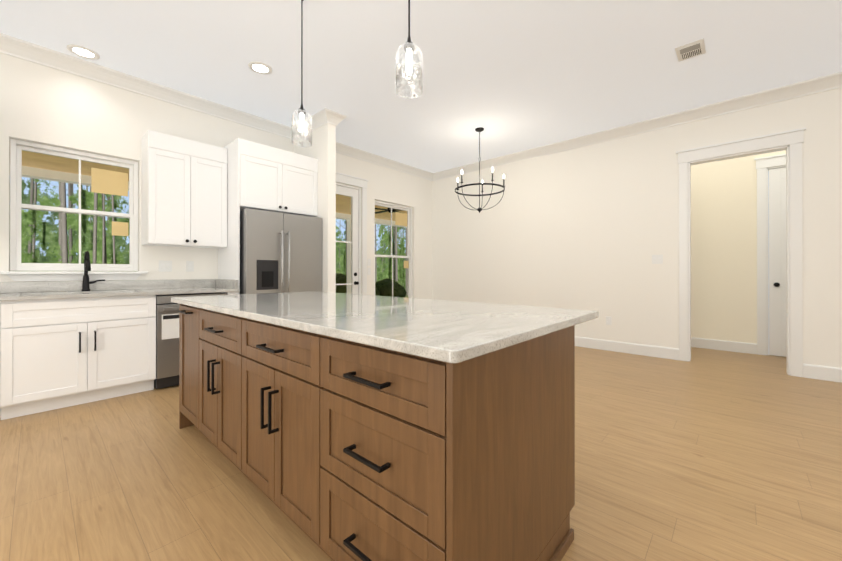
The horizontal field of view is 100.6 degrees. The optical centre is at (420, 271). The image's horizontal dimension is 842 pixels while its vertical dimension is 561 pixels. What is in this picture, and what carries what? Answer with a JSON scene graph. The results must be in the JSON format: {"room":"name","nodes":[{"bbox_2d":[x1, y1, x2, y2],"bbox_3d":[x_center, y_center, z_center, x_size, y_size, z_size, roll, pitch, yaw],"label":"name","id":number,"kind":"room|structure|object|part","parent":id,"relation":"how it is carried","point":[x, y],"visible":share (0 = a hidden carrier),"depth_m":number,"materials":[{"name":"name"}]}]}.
{"room":"kitchen","nodes":[
{"label":"kitchen","id":0,"kind":"room"},
{"bbox_2d":[0,53,431,298],"bbox_3d":[-2.197,-0.423,4.476,0.150,3.048,9.460,0,0,42],"label":"wall","id":1,"kind":"structure","parent":0,"point":[40,104],"depth_m":3.58,"materials":[{"name":"white paint"}]},
{"bbox_2d":[6,274,140,280],"bbox_3d":[-3.179,0.055,3.267,0.015,0.060,0.898,0,0,42],"label":"trim","id":2,"kind":"structure","parent":1,"relation":"attached to","point":[46,277],"depth_m":3.20,"materials":[{"name":"white wood"}]},
{"bbox_2d":[10,139,137,270],"bbox_3d":[-3.256,-0.571,3.338,0.080,1.132,0.862,0,0,42],"label":"window","id":3,"kind":"structure","parent":1,"relation":"in","point":[103,181],"depth_m":3.34,"materials":[{"name":"white wood"}]},
{"bbox_2d":[0,271,147,273],"bbox_3d":[-3.176,0.011,3.264,0.125,0.023,0.980,0,0,42],"label":"trim","id":4,"kind":"structure","parent":1,"relation":"attached to","point":[73,272],"depth_m":3.18,"materials":[{"name":"white wood"}]},
{"bbox_2d":[0,33,290,138],"bbox_3d":[-3.461,-1.887,2.898,0.100,0.125,5.180,0,0,42],"label":"crown molding","id":5,"kind":"structure","parent":1,"relation":"attached to","point":[32,52],"depth_m":3.49,"materials":[{"name":"white"}]},
{"bbox_2d":[159,260,171,271],"bbox_3d":[-2.743,-0.057,3.753,0.010,0.118,0.118,0,0,42],"label":"light switch","id":6,"kind":"object","parent":1,"relation":"attached to","point":[165,266],"visible":1,"depth_m":3.75,"materials":[{"name":"white plastic"}]},
{"bbox_2d":[141,130,226,248],"bbox_3d":[-2.524,-0.823,3.761,0.316,1.104,0.712,0,0,42],"label":"upper cabinet","id":7,"kind":"object","parent":1,"relation":"attached to","point":[183,200],"depth_m":3.61,"materials":[{"name":"white wood"}]},
{"bbox_2d":[186,261,193,271],"bbox_3d":[-2.590,-0.057,3.922,0.008,0.118,0.072,0,0,42],"label":"outlet","id":8,"kind":"object","parent":1,"relation":"attached to","point":[189,266],"visible":1,"depth_m":3.92,"materials":[{"name":"white plastic"}]},
{"bbox_2d":[218,138,317,293],"bbox_3d":[-1.841,-0.162,4.274,0.639,2.525,0.958,0,0,42],"label":"cabinet","id":9,"kind":"object","parent":1,"relation":"attached to","point":[256,183],"visible":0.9,"depth_m":3.95,"materials":[{"name":"white wood"}]},
{"bbox_2d":[336,172,368,294],"bbox_3d":[-1.319,-0.204,5.403,0.163,2.613,1.167,0,0,42],"label":"door frame","id":10,"kind":"structure","parent":1,"relation":"attached to","point":[353,193],"depth_m":5.69,"materials":[{"name":"white wood"}]},
{"bbox_2d":[336,142,431,180],"bbox_3d":[-0.722,-1.882,5.919,0.100,0.125,2.745,0,0,42],"label":"crown molding","id":11,"kind":"structure","parent":1,"relation":"attached to","point":[341,148],"depth_m":5.95,"materials":[{"name":"white wood"}]},
{"bbox_2d":[375,200,411,297],"bbox_3d":[-0.525,-0.271,6.348,0.080,1.902,0.972,0,0,42],"label":"dining room window","id":12,"kind":"structure","parent":1,"relation":"in","point":[402,219],"depth_m":6.58,"materials":[{"name":"white wood"}]},
{"bbox_2d":[292,123,335,292],"bbox_3d":[-1.409,-0.423,4.609,0.818,3.048,0.115,0,0,42],"label":"wall","id":13,"kind":"structure","parent":0,"point":[323,148],"depth_m":4.35,"materials":[{"name":"white paint"}]},
{"bbox_2d":[294,108,335,135],"bbox_3d":[-1.408,-1.884,4.472,0.828,0.125,0.110,0,0,42],"label":"crown molding","id":14,"kind":"structure","parent":13,"relation":"attached to","point":[324,116],"depth_m":4.32,"materials":[{"name":"white"}]},
{"bbox_2d":[335,112,346,125],"bbox_3d":[-1.272,-1.884,4.622,0.828,0.125,0.115,0,0,42],"label":"crown molding","id":15,"kind":"structure","parent":13,"relation":"attached to","point":[339,117],"depth_m":4.35,"materials":[{"name":"white"}]},
{"bbox_2d":[0,346,841,560],"bbox_3d":[0.730,1.146,1.820,8.050,0.100,9.460,0,0,42],"label":"floor","id":16,"kind":"structure","parent":0,"point":[703,454],"depth_m":1.86,"materials":[{"name":"brown wood"}]},
{"bbox_2d":[0,251,238,419],"bbox_3d":[-3.019,0.457,2.958,0.667,1.284,2.569,0,0,42],"label":"base cabinet","id":17,"kind":"object","parent":16,"relation":"on","point":[63,344],"visible":0.94,"depth_m":2.86,"materials":[{"name":"white wood"}]},
{"bbox_2d":[0,279,238,300],"bbox_3d":[-3.023,0.150,2.962,0.656,0.125,2.569,0,0,42],"label":"countertop","id":18,"kind":"structure","parent":17,"relation":"on","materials":[{"name":"stone"}]},
{"bbox_2d":[82,251,104,290],"bbox_3d":[-3.004,-0.001,3.218,0.235,0.368,0.161,0,0,42],"label":"faucet","id":19,"kind":"object","parent":18,"relation":"on","point":[97,285],"depth_m":3.23,"materials":[{"name":"black metal"}]},
{"bbox_2d":[154,292,226,388],"bbox_3d":[-2.420,0.663,3.603,0.641,0.872,0.596,0,0,42],"label":"dishwasher","id":20,"kind":"object","parent":16,"relation":"on","point":[167,342],"visible":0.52,"depth_m":3.26,"materials":[{"name":"silver metal"}]},
{"bbox_2d":[240,208,321,293],"bbox_3d":[-1.763,0.206,4.226,0.755,1.760,0.910,0,0,42],"label":"fridge","id":21,"kind":"object","parent":16,"relation":"on","point":[280,252],"visible":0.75,"depth_m":3.93,"materials":[{"name":"silver metal"}]},
{"bbox_3d":[-1.541,0.070,3.958,0.065,1.060,0.104,0,0,42],"label":"handle","id":22,"kind":"part","parent":21,"relation":"part of","materials":[{"name":"silver metal"}]},
{"bbox_2d":[171,299,579,560],"bbox_3d":[-0.530,0.654,1.941,2.399,0.885,0.894,0,0,42],"label":"kitchen island","id":23,"kind":"object","parent":16,"relation":"on","point":[344,427],"depth_m":1.15,"materials":[{"name":"brown wood"}]},
{"bbox_2d":[171,291,598,366],"bbox_3d":[-0.464,0.196,2.013,2.455,0.030,1.100,0,0,42],"label":"island countertop","id":24,"kind":"structure","parent":23,"relation":"on","point":[460,331],"depth_m":1.36,"materials":[{"name":"white stone"}]},
{"bbox_2d":[0,0,841,172],"bbox_3d":[0.730,-2.012,1.826,8.050,0.120,9.460,0,0,42],"label":"ceiling","id":25,"kind":"structure","parent":0,"point":[511,76],"depth_m":3.17,"materials":[{"name":"white paint"}]},
{"bbox_2d":[66,44,99,59],"bbox_3d":[-2.998,-1.943,3.106,0.216,0.011,0.216,0,0,42],"label":"recessed light","id":26,"kind":"object","parent":25,"relation":"in","point":[83,52],"visible":1,"depth_m":3.10,"materials":[{"name":"white plastic"}]},
{"bbox_2d":[248,61,272,74],"bbox_3d":[-1.538,-1.942,3.348,0.216,0.011,0.216,0,0,42],"label":"recessed light","id":27,"kind":"object","parent":25,"relation":"in","point":[258,67],"visible":1,"depth_m":3.34,"materials":[{"name":"white plastic"}]},
{"bbox_2d":[291,0,311,146],"bbox_3d":[-0.829,-1.420,2.435,0.136,1.061,0.136,0,0,42],"label":"pendant light","id":28,"kind":"object","parent":25,"relation":"hanging from","point":[301,111],"visible":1,"depth_m":2.43,"materials":[{"name":"clear glass"}]},
{"bbox_3d":[-0.829,-1.001,2.434,0.136,0.223,0.136,0,0,42],"label":"lamp shade","id":29,"kind":"part","parent":28,"relation":"part of","materials":[{"name":"clear glass"}]},
{"bbox_3d":[-0.829,-1.037,2.434,0.031,0.127,0.032,0,0,42],"label":"bulb","id":30,"kind":"part","parent":28,"relation":"part of","materials":[{"name":"white glass"}]},
{"bbox_3d":[-0.829,-1.527,2.435,0.124,0.848,0.124,0,0,42],"label":"stem","id":31,"kind":"part","parent":28,"relation":"part of","materials":[{"name":"black metal"}]},
{"bbox_2d":[395,0,422,98],"bbox_3d":[-0.059,-1.421,1.736,0.136,1.061,0.136,0,0,42],"label":"pendant light","id":32,"kind":"object","parent":25,"relation":"hanging from","point":[415,80],"visible":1,"depth_m":1.71,"materials":[{"name":"clear glass"}]},
{"bbox_3d":[-0.059,-1.002,1.736,0.136,0.223,0.136,0,0,42],"label":"lamp shade","id":33,"kind":"part","parent":32,"relation":"part of","materials":[{"name":"clear glass"}]},
{"bbox_3d":[-0.059,-1.038,1.736,0.031,0.127,0.032,0,0,42],"label":"bulb","id":34,"kind":"part","parent":32,"relation":"part of","materials":[{"name":"white glass"}]},
{"bbox_3d":[-0.059,-1.528,1.737,0.124,0.848,0.124,0,0,42],"label":"stem","id":35,"kind":"part","parent":32,"relation":"part of","materials":[{"name":"black metal"}]},
{"bbox_2d":[455,127,504,212],"bbox_3d":[0.792,-1.372,4.784,0.688,1.148,0.686,0,0,42],"label":"chandelier","id":36,"kind":"object","parent":25,"relation":"hanging from","point":[479,129],"visible":1,"depth_m":4.78,"materials":[{"name":"black metal"}]},
{"bbox_2d":[675,38,705,61],"bbox_3d":[2.378,-1.943,3.085,0.200,0.012,0.270,0,0,42],"label":"ceiling vent","id":37,"kind":"object","parent":25,"relation":"in","point":[691,50],"visible":1,"depth_m":3.07,"materials":[{"name":"white metal"}]},
{"bbox_2d":[432,88,841,367],"bbox_3d":[3.148,-0.423,4.483,7.740,3.048,0.150,0,0,42],"label":"wall","id":38,"kind":"structure","parent":0,"point":[592,227],"depth_m":4.80,"materials":[{"name":"white paint"}]},
{"bbox_2d":[606,316,611,324],"bbox_3d":[2.615,0.687,4.870,0.072,0.118,0.008,0,0,42],"label":"outlet","id":39,"kind":"object","parent":38,"relation":"attached to","point":[608,320],"visible":1,"depth_m":4.87,"materials":[{"name":"white plastic"}]},
{"bbox_2d":[575,336,678,359],"bbox_3d":[1.712,1.033,5.684,4.014,0.140,0.016,0,0,42],"label":"baseboard","id":40,"kind":"structure","parent":38,"relation":"attached to","point":[631,348],"depth_m":4.69,"materials":[{"name":"white wood"}]},
{"bbox_2d":[432,71,841,180],"bbox_3d":[3.078,-1.885,4.394,7.780,0.125,0.100,0,0,42],"label":"crown molding","id":41,"kind":"structure","parent":38,"relation":"attached to","point":[832,81],"depth_m":4.35,"materials":[{"name":"white wood"}]},
{"bbox_2d":[652,255,662,263],"bbox_3d":[3.034,-0.156,4.490,0.118,0.118,0.010,0,0,42],"label":"light switch","id":42,"kind":"object","parent":38,"relation":"attached to","point":[657,259],"visible":1,"depth_m":4.49,"materials":[{"name":"white plastic"}]},
{"bbox_2d":[676,127,805,376],"bbox_3d":[3.630,-0.192,4.038,1.089,2.585,0.190,0,0,42],"label":"door frame","id":43,"kind":"structure","parent":38,"relation":"attached to","point":[793,140],"depth_m":3.78,"materials":[{"name":"white wood"}]},
{"bbox_2d":[803,364,841,382],"bbox_3d":[4.980,1.028,2.721,2.723,0.140,0.016,0,0,42],"label":"baseboard","id":44,"kind":"structure","parent":38,"relation":"attached to","point":[833,374],"depth_m":3.54,"materials":[{"name":"white wood"}]},
{"bbox_2d":[691,150,785,343],"bbox_3d":[3.878,-0.421,5.272,7.780,3.048,0.120,0,0,42],"label":"wall","id":45,"kind":"structure","parent":0,"point":[723,249],"depth_m":4.85,"materials":[{"name":"beige paint"}]},
{"bbox_2d":[691,337,756,353],"bbox_3d":[3.589,1.033,5.440,2.363,0.140,0.016,0,0,42],"label":"baseboard","id":46,"kind":"structure","parent":45,"relation":"attached to","point":[742,347],"depth_m":4.86,"materials":[{"name":"white wood"}]},
{"bbox_2d":[754,154,785,355],"bbox_3d":[4.920,-0.199,4.304,1.185,2.600,0.155,0,0,42],"label":"door frame","id":47,"kind":"structure","parent":45,"relation":"attached to","point":[764,165],"depth_m":4.60,"materials":[{"name":"white wood"}]},
{"bbox_2d":[769,167,785,356],"bbox_3d":[4.902,-0.121,4.284,0.909,2.427,0.028,0,0,42],"label":"hall door","id":48,"kind":"structure","parent":45,"relation":"in","point":[777,258],"depth_m":4.53,"materials":[{"name":"white wood"}]},
{"label":"outside","id":49,"kind":"structure","parent":0,"visible":0},
{"bbox_3d":[-30.146,1.397,40.598,80.748,0.140,140.000,0,0,42],"label":"ground","id":50,"kind":"structure","parent":49,"visible":0},
{"bbox_2d":[22,151,406,293],"bbox_3d":[-3.934,-0.321,6.037,4.518,3.150,16.000,0,0,42],"label":"porch","id":51,"kind":"object","parent":50,"relation":"on","point":[343,207],"depth_m":6.28,"materials":[{"name":"beige wood"}]},
{"bbox_2d":[21,178,407,296],"bbox_3d":[-6.471,-11.759,25.906,24.596,26.202,120.000,0,0,42],"label":"trees","id":52,"kind":"object","parent":50,"relation":"on","point":[105,238],"depth_m":13.87,"materials":[{"name":"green plant"}]}
]}

